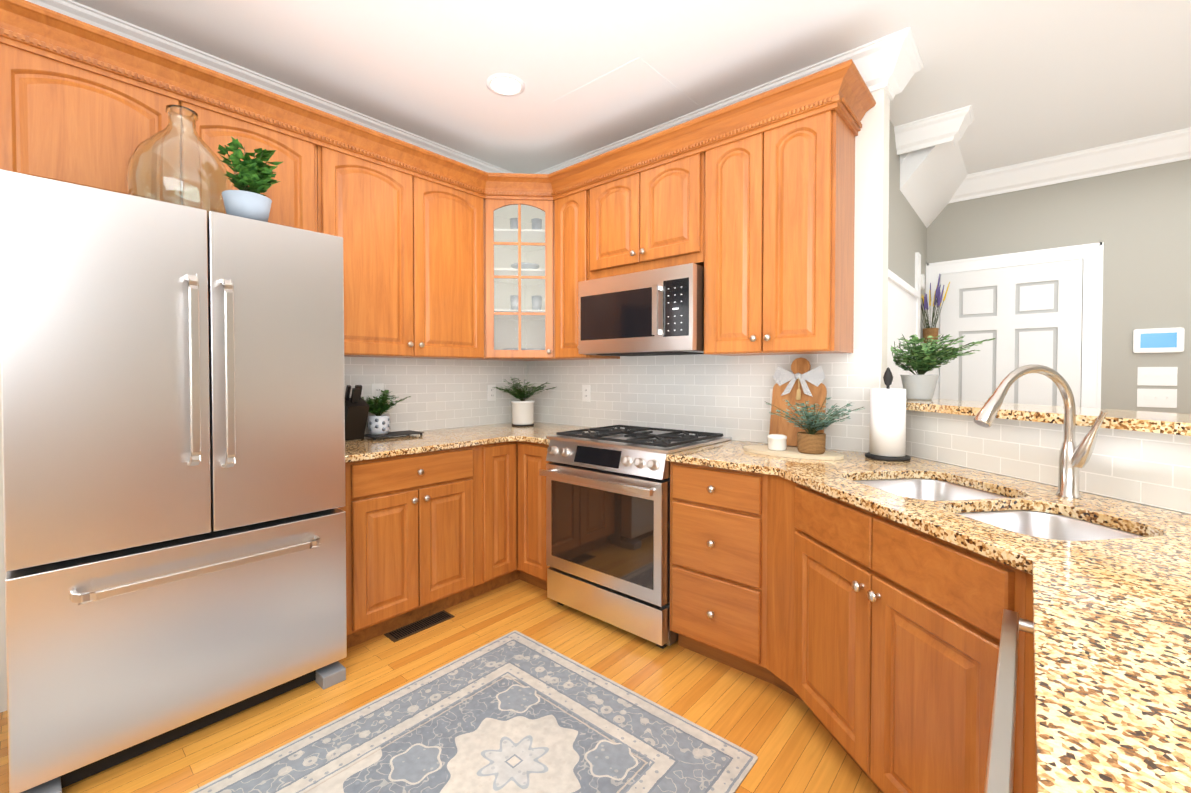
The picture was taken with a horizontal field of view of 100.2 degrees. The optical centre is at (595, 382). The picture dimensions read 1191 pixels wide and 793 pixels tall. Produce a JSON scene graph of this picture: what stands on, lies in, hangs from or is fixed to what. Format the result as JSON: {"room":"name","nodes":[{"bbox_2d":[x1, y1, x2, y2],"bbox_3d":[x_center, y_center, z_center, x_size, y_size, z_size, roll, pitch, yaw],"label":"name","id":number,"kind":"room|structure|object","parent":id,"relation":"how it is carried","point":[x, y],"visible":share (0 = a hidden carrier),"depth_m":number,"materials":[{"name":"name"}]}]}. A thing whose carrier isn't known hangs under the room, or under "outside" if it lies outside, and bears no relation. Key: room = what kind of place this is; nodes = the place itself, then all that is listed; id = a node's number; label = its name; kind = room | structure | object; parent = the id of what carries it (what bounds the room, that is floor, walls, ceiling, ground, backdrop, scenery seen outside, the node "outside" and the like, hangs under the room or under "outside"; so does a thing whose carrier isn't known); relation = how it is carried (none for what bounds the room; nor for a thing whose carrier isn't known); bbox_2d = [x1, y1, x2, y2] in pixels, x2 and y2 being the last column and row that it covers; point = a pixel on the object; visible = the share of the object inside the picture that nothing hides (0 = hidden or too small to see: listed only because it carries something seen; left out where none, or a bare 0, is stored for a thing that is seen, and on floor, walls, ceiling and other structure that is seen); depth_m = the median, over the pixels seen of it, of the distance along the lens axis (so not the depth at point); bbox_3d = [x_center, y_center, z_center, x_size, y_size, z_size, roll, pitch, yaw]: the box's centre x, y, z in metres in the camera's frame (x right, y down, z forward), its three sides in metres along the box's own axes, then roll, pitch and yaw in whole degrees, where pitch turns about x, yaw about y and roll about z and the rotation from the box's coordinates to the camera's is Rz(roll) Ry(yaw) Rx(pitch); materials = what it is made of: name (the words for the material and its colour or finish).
{"room":"kitchen","nodes":[
{"label":"kitchen","id":0,"kind":"room"},
{"bbox_2d":[0,359,510,712],"bbox_3d":[-1.965,-0.118,2.257,0.120,2.710,4.490,1,1,41],"label":"wall","id":1,"kind":"structure","parent":0,"point":[3,661],"depth_m":1.87,"materials":[{"name":"white paint"}]},
{"bbox_2d":[0,28,187,194],"bbox_3d":[-1.954,-0.889,1.912,0.319,0.538,0.514,1,1,41],"label":"upper cabinet","id":2,"kind":"object","parent":1,"relation":"attached to","point":[70,117],"depth_m":1.77,"materials":[{"name":"brown wood"}]},
{"bbox_2d":[184,88,323,232],"bbox_3d":[-1.617,-0.896,2.300,0.319,0.538,0.514,1,1,41],"label":"upper cabinet","id":3,"kind":"object","parent":1,"relation":"attached to","point":[297,200],"depth_m":2.27,"materials":[{"name":"brown wood"}]},
{"bbox_2d":[26,0,512,172],"bbox_3d":[-1.926,-1.391,2.102,0.115,0.160,4.400,1,1,41],"label":"crown molding","id":4,"kind":"structure","parent":1,"relation":"attached to","point":[70,8],"depth_m":2.34,"materials":[{"name":"white wood"}]},
{"bbox_2d":[324,136,483,359],"bbox_3d":[-1.127,-0.660,2.868,0.319,1.028,0.971,1,1,41],"label":"upper cabinet","id":5,"kind":"object","parent":1,"relation":"attached to","point":[413,238],"depth_m":2.72,"materials":[{"name":"brown wood"}]},
{"bbox_2d":[344,357,526,433],"bbox_3d":[-1.070,0.068,3.195,0.004,0.477,1.656,1,1,41],"label":"wall tile","id":6,"kind":"structure","parent":1,"relation":"attached to","point":[447,393],"depth_m":3.25,"materials":[{"name":"white tile"}]},
{"bbox_2d":[372,383,383,399],"bbox_3d":[-1.285,0.065,2.939,0.007,0.115,0.070,1,1,41],"label":"outlet","id":7,"kind":"object","parent":6,"relation":"attached to","point":[376,390],"depth_m":2.93,"materials":[{"name":"white plastic"}]},
{"bbox_2d":[488,385,495,400],"bbox_3d":[-0.741,0.075,3.564,0.007,0.115,0.070,1,1,41],"label":"outlet","id":8,"kind":"object","parent":6,"relation":"attached to","point":[491,391],"depth_m":3.56,"materials":[{"name":"white plastic"}]},
{"bbox_2d":[0,579,880,792],"bbox_3d":[0.744,1.305,1.190,6.000,0.100,7.060,1,1,41],"label":"floor","id":9,"kind":"structure","parent":0,"point":[788,740],"depth_m":1.93,"materials":[{"name":"brown wood"}]},
{"bbox_2d":[0,169,346,792],"bbox_3d":[-1.593,0.322,1.946,0.799,1.840,0.918,1,1,41],"label":"fridge","id":10,"kind":"object","parent":9,"relation":"on","point":[173,413],"visible":1,"depth_m":1.63,"materials":[{"name":"silver metal"}]},
{"bbox_2d":[127,105,232,213],"bbox_3d":[-1.553,-0.808,1.874,0.312,0.420,0.312,1,1,41],"label":"vase","id":11,"kind":"object","parent":10,"relation":"on","point":[177,160],"visible":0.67,"depth_m":1.77,"materials":[{"name":"clear"}]},
{"bbox_2d":[217,137,282,221],"bbox_3d":[-1.310,-0.750,1.893,0.261,0.304,0.211,1,1,41],"label":"potted plant","id":12,"kind":"object","parent":10,"relation":"on","point":[256,174],"visible":0.94,"depth_m":1.84,"materials":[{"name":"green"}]},
{"bbox_2d":[338,445,481,648],"bbox_3d":[-1.125,0.789,2.664,0.626,0.882,0.755,1,1,41],"label":"base cabinet","id":13,"kind":"object","parent":9,"relation":"on","point":[414,521],"depth_m":2.44,"materials":[{"name":"brown wood"}]},
{"bbox_2d":[384,610,454,642],"bbox_3d":[-0.885,1.230,2.520,0.105,0.005,0.330,1,1,41],"label":"floor vent","id":14,"kind":"object","parent":9,"relation":"in","point":[403,632],"visible":1,"depth_m":2.50,"materials":[{"name":"black metal"}]},
{"bbox_2d":[189,630,757,792],"bbox_3d":[-0.528,1.249,1.368,1.245,0.006,1.830,1,1,41],"label":"rug","id":15,"kind":"object","parent":9,"relation":"on","point":[514,711],"visible":1,"depth_m":1.71,"materials":[{"name":"grey fabric"}]},
{"bbox_2d":[482,441,517,593],"bbox_3d":[-0.790,0.782,3.050,0.626,0.882,0.266,1,1,41],"label":"base cabinet","id":16,"kind":"object","parent":9,"relation":"on","point":[499,460],"depth_m":2.86,"materials":[{"name":"brown wood"}]},
{"bbox_2d":[518,441,550,590],"bbox_3d":[-0.159,0.782,3.097,0.304,0.882,0.626,1,1,41],"label":"base cabinet","id":17,"kind":"object","parent":9,"relation":"on","point":[532,567],"depth_m":2.87,"materials":[{"name":"brown wood"}]},
{"bbox_2d":[345,422,595,462],"bbox_3d":[-0.725,0.327,2.901,0.908,0.030,1.650,1,1,41],"label":"countertop","id":18,"kind":"structure","parent":17,"relation":"on","point":[367,448],"depth_m":2.78,"materials":[{"name":"stone"}]},
{"bbox_2d":[345,385,368,440],"bbox_3d":[-1.328,0.164,2.715,0.182,0.297,0.110,1,1,41],"label":"knife block","id":19,"kind":"object","parent":18,"relation":"on","point":[356,409],"visible":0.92,"depth_m":2.67,"materials":[{"name":"black wood"}]},
{"bbox_2d":[364,430,423,439],"bbox_3d":[-1.167,0.303,2.862,0.170,0.017,0.300,1,1,41],"label":"trivet","id":20,"kind":"object","parent":18,"relation":"on","point":[398,433],"visible":0.79,"depth_m":2.82,"materials":[{"name":"black metal"}]},
{"bbox_2d":[361,390,410,434],"bbox_3d":[-1.198,0.170,2.819,0.281,0.250,0.190,1,1,41],"label":"potted plant","id":21,"kind":"object","parent":20,"relation":"on","point":[378,423],"visible":0.83,"depth_m":2.81,"materials":[{"name":"white"}]},
{"bbox_2d":[539,425,731,648],"bbox_3d":[0.207,0.754,2.705,0.790,0.950,0.722,1,1,41],"label":"range","id":22,"kind":"object","parent":9,"relation":"on","point":[607,524],"visible":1,"depth_m":2.45,"materials":[{"name":"silver metal"}]},
{"bbox_2d":[670,461,785,659],"bbox_3d":[0.703,0.794,2.348,0.452,0.882,0.626,1,1,41],"label":"base cabinet","id":23,"kind":"object","parent":9,"relation":"on","point":[695,490],"depth_m":2.17,"materials":[{"name":"brown wood"}]},
{"bbox_2d":[666,440,1190,792],"bbox_3d":[0.857,0.353,1.321,2.020,0.030,2.169,1,1,41],"label":"countertop","id":24,"kind":"structure","parent":23,"relation":"on","point":[1112,651],"depth_m":0.78,"materials":[{"name":"stone"}]},
{"bbox_2d":[743,445,843,459],"bbox_3d":[0.882,0.315,2.247,0.440,0.014,0.230,1,1,41],"label":"tray","id":25,"kind":"object","parent":24,"relation":"on","point":[791,452],"visible":0.81,"depth_m":2.17,"materials":[{"name":"beige wood"}]},
{"bbox_2d":[767,434,786,450],"bbox_3d":[0.827,0.272,2.267,0.084,0.070,0.084,1,1,41],"label":"jar","id":26,"kind":"object","parent":25,"relation":"on","point":[777,442],"visible":1,"depth_m":2.23,"materials":[{"name":"white ceramic"}]},
{"bbox_2d":[766,397,864,453],"bbox_3d":[0.914,0.186,2.139,0.383,0.247,0.329,1,1,41],"label":"potted plant","id":27,"kind":"object","parent":25,"relation":"on","point":[810,441],"visible":1,"depth_m":2.14,"materials":[{"name":"green plant"}]},
{"bbox_2d":[769,357,826,445],"bbox_3d":[0.976,0.092,2.397,0.250,0.425,0.098,1,1,41],"label":"cutting board","id":28,"kind":"object","parent":24,"relation":"on","point":[801,383],"visible":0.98,"depth_m":2.40,"materials":[{"name":"brown wood"}]},
{"bbox_2d":[865,367,910,461],"bbox_3d":[1.245,0.130,2.120,0.170,0.388,0.170,1,1,41],"label":"paper towel holder","id":29,"kind":"object","parent":24,"relation":"on","point":[887,423],"visible":1,"depth_m":2.07,"materials":[{"name":"white paper"}]},
{"bbox_2d":[856,478,1143,540],"bbox_3d":[1.103,0.474,1.479,0.771,0.215,0.762,1,1,41],"label":"sink","id":30,"kind":"object","parent":24,"relation":"in","point":[1046,525],"visible":0.08,"depth_m":1.42,"materials":[{"name":"silver metal"}]},
{"bbox_2d":[974,364,1107,497],"bbox_3d":[1.268,0.142,1.423,0.285,0.387,0.273,1,1,41],"label":"faucet","id":31,"kind":"object","parent":24,"relation":"on","point":[1073,457],"visible":1,"depth_m":1.44,"materials":[{"name":"silver metal"}]},
{"bbox_2d":[714,479,1015,792],"bbox_3d":[0.814,0.810,1.398,0.698,0.882,0.609,1,1,41],"label":"base cabinet","id":32,"kind":"object","parent":9,"relation":"on","point":[871,640],"depth_m":1.43,"materials":[{"name":"brown wood"}]},
{"bbox_2d":[1013,569,1035,792],"bbox_3d":[0.854,0.826,0.482,0.674,0.882,0.868,1,1,41],"label":"base cabinet","id":33,"kind":"object","parent":9,"relation":"on","point":[1024,779],"depth_m":1.01,"materials":[{"name":"brown wood"}]},
{"bbox_2d":[984,609,1032,792],"bbox_3d":[0.657,0.824,0.722,0.127,0.867,0.610,1,1,41],"label":"dishwasher","id":34,"kind":"object","parent":33,"relation":"in","point":[999,776],"visible":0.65,"depth_m":0.68,"materials":[{"name":"silver metal"}]},
{"bbox_2d":[72,0,1190,173],"bbox_3d":[0.744,-1.505,1.143,6.000,0.100,7.060,1,1,41],"label":"ceiling","id":35,"kind":"structure","parent":0,"point":[1030,80],"depth_m":2.25,"materials":[{"name":"white paint"}]},
{"bbox_2d":[486,73,524,95],"bbox_3d":[-0.446,-1.473,2.473,0.190,0.008,0.190,1,1,41],"label":"recessed light","id":36,"kind":"object","parent":35,"relation":"in","point":[502,84],"visible":1,"depth_m":2.47,"materials":[{"name":"white"}]},
{"bbox_2d":[553,57,699,138],"bbox_3d":[0.170,-1.479,2.650,0.560,0.002,0.560,1,1,41],"label":"ceiling access panel","id":37,"kind":"object","parent":35,"relation":"attached to","point":[638,94],"visible":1,"depth_m":2.62,"materials":[{"name":"white paint"}]},
{"bbox_2d":[534,88,895,452],"bbox_3d":[0.421,-0.132,3.077,2.405,2.710,0.120,1,1,41],"label":"wall","id":38,"kind":"structure","parent":0,"point":[875,144],"depth_m":2.28,"materials":[{"name":"white paint"}]},
{"bbox_2d":[484,180,551,359],"bbox_3d":[-0.479,-0.667,3.150,0.312,1.024,0.312,1,1,41],"label":"upper cabinet","id":39,"kind":"object","parent":38,"relation":"attached to","point":[517,213],"depth_m":3.15,"materials":[{"name":"brown wood"}]},
{"bbox_2d":[488,173,551,191],"bbox_3d":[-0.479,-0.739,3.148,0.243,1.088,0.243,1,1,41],"label":"crown molding","id":40,"kind":"structure","parent":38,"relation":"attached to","point":[541,181],"depth_m":3.07,"materials":[{"name":"brown wood"}]},
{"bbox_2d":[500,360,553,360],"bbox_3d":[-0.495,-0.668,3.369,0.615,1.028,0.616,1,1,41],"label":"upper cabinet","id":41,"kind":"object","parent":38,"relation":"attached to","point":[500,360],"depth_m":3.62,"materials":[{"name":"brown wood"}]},
{"bbox_2d":[552,180,619,359],"bbox_3d":[-0.055,-0.665,3.184,0.290,1.028,0.319,1,1,41],"label":"upper cabinet","id":42,"kind":"object","parent":38,"relation":"attached to","point":[569,205],"depth_m":3.07,"materials":[{"name":"brown wood"}]},
{"bbox_2d":[588,140,703,279],"bbox_3d":[0.344,-0.891,2.833,0.761,0.566,0.319,1,1,41],"label":"upper cabinet","id":43,"kind":"object","parent":38,"relation":"attached to","point":[646,215],"depth_m":2.67,"materials":[{"name":"brown wood"}]},
{"bbox_2d":[578,263,703,355],"bbox_3d":[0.303,-0.370,2.797,0.756,0.428,0.438,1,1,41],"label":"microwave","id":44,"kind":"object","parent":43,"relation":"attached to","point":[657,312],"visible":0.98,"depth_m":2.61,"materials":[{"name":"silver metal"}]},
{"bbox_2d":[527,348,880,451],"bbox_3d":[0.381,0.070,3.033,2.400,0.477,0.004,1,1,41],"label":"wall tile","id":45,"kind":"structure","parent":38,"relation":"attached to","point":[727,396],"depth_m":2.85,"materials":[{"name":"white tile"}]},
{"bbox_2d":[582,385,589,401],"bbox_3d":[-0.064,0.074,3.411,0.070,0.115,0.008,1,1,41],"label":"outlet","id":46,"kind":"object","parent":45,"relation":"attached to","point":[585,388],"depth_m":3.41,"materials":[{"name":"white plastic"}]},
{"bbox_2d":[770,389,772,410],"bbox_3d":[0.944,0.092,2.531,0.116,0.115,0.014,1,1,41],"label":"outlet","id":47,"kind":"object","parent":45,"relation":"attached to","point":[771,390],"depth_m":2.57,"materials":[{"name":"white plastic"}]},
{"bbox_2d":[535,27,921,173],"bbox_3d":[0.435,-1.404,2.894,2.400,0.160,0.125,1,1,41],"label":"crown molding","id":48,"kind":"structure","parent":38,"relation":"attached to","point":[889,62],"depth_m":2.24,"materials":[{"name":"white wood"}]},
{"bbox_2d":[698,96,859,355],"bbox_3d":[0.864,-0.652,2.385,0.611,1.028,0.319,1,1,41],"label":"upper cabinet","id":49,"kind":"object","parent":38,"relation":"attached to","point":[748,204],"depth_m":2.23,"materials":[{"name":"brown wood"}]},
{"bbox_2d":[893,150,927,374],"bbox_3d":[1.880,-0.134,3.174,0.120,2.710,1.920,1,1,41],"label":"wall","id":50,"kind":"structure","parent":0,"point":[911,233],"depth_m":3.28,"materials":[{"name":"white paint"}]},
{"bbox_2d":[887,252,920,388],"bbox_3d":[1.805,0.165,2.979,0.030,2.120,1.540,1,1,41],"label":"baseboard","id":51,"kind":"structure","parent":50,"relation":"attached to","point":[904,300],"depth_m":2.92,"materials":[{"name":"white wood"}]},
{"bbox_2d":[921,274,924,289],"bbox_3d":[2.399,-0.737,3.653,0.020,0.110,0.070,1,1,41],"label":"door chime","id":52,"kind":"object","parent":50,"relation":"attached to","point":[922,281],"visible":0.81,"depth_m":3.63,"materials":[{"name":"white plastic"}]},
{"bbox_2d":[921,274,949,342],"bbox_3d":[2.469,-0.540,3.695,0.249,0.506,0.203,1,1,41],"label":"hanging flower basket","id":53,"kind":"object","parent":50,"relation":"hanging from","point":[931,331],"visible":0.75,"depth_m":3.66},
{"bbox_2d":[894,105,989,227],"bbox_3d":[2.241,-1.334,3.204,0.360,0.310,1.130,1,1,41],"label":"crown molding","id":54,"kind":"structure","parent":50,"relation":"attached to","point":[936,178],"depth_m":3.08,"materials":[{"name":"white wood"}]},
{"bbox_2d":[908,455,1190,514],"bbox_3d":[1.520,0.690,1.538,1.290,1.118,1.175,1,1,41],"label":"wall","id":55,"kind":"structure","parent":0,"point":[1057,486],"depth_m":1.13,"materials":[{"name":"grey paint"}]},
{"bbox_2d":[906,410,1190,513],"bbox_3d":[1.494,0.234,1.494,0.004,0.201,1.693,0,1,-9],"label":"wall tiles","id":56,"kind":"structure","parent":55,"relation":"attached to","point":[1148,468],"depth_m":1.59,"materials":[{"name":"white tile"}]},
{"bbox_2d":[906,399,1190,435],"bbox_3d":[1.622,0.112,1.558,0.380,0.032,2.385,0,1,-9],"label":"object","id":57,"kind":"object","parent":55,"relation":"on","point":[1164,422],"visible":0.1,"depth_m":1.58,"materials":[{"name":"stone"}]},
{"bbox_2d":[891,334,995,399],"bbox_3d":[1.648,-0.077,2.349,0.382,0.318,0.373,1,1,41],"label":"potted plant","id":58,"kind":"object","parent":57,"relation":"on","point":[920,385],"visible":1,"depth_m":2.30,"materials":[{"name":"green plant"}]},
{"bbox_2d":[928,159,1190,413],"bbox_3d":[2.857,-0.142,3.689,5.520,2.710,0.120,1,1,41],"label":"wall","id":59,"kind":"structure","parent":0,"point":[1138,222],"depth_m":3.18,"materials":[{"name":"grey paint"}]},
{"bbox_2d":[939,259,1082,406],"bbox_3d":[2.912,0.196,3.542,0.770,2.018,0.030,1,1,41],"label":"door","id":60,"kind":"structure","parent":59,"relation":"in","point":[1023,315],"depth_m":3.49,"materials":[{"name":"white wood"}]},
{"bbox_2d":[925,242,1103,408],"bbox_3d":[2.915,0.154,3.545,0.960,2.123,0.028,1,1,41],"label":"door frame","id":61,"kind":"structure","parent":59,"relation":"attached to","point":[1091,255],"depth_m":3.27,"materials":[{"name":"white wood"}]},
{"bbox_2d":[990,127,1190,195],"bbox_3d":[3.692,-1.327,2.784,3.100,0.310,0.120,1,1,41],"label":"crown molding","id":62,"kind":"structure","parent":59,"relation":"attached to","point":[1173,146],"depth_m":3.20,"materials":[{"name":"white wood"}]},
{"bbox_2d":[1137,389,1176,407],"bbox_3d":[3.466,0.098,3.074,0.165,0.115,0.014,1,1,41],"label":"switch plate","id":63,"kind":"object","parent":59,"relation":"attached to","point":[1161,398],"depth_m":3.07,"materials":[{"name":"white plastic"}]},
{"bbox_2d":[1137,367,1177,385],"bbox_3d":[3.466,-0.037,3.072,0.165,0.115,0.014,1,1,41],"label":"switch plate","id":64,"kind":"object","parent":59,"relation":"attached to","point":[1160,376],"depth_m":3.07,"materials":[{"name":"white plastic"}]},
{"bbox_2d":[1133,327,1184,352],"bbox_3d":[3.462,-0.257,3.064,0.210,0.150,0.024,1,1,41],"label":"panel","id":65,"kind":"object","parent":59,"relation":"attached to","point":[1161,340],"visible":1,"depth_m":3.05,"materials":[{"name":"white plastic"}]},
{"bbox_3d":[-0.509,0.297,3.489,0.156,0.008,0.156,1,1,41],"label":"trivet","id":66,"kind":"object","parent":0,"visible":0},
{"bbox_2d":[492,377,555,424],"bbox_3d":[-0.486,0.127,3.481,0.485,0.331,0.441,1,1,41],"label":"potted plant","id":67,"kind":"object","parent":66,"relation":"on","point":[522,412],"visible":1,"depth_m":3.43,"materials":[{"name":"white ceramic"}]}
]}

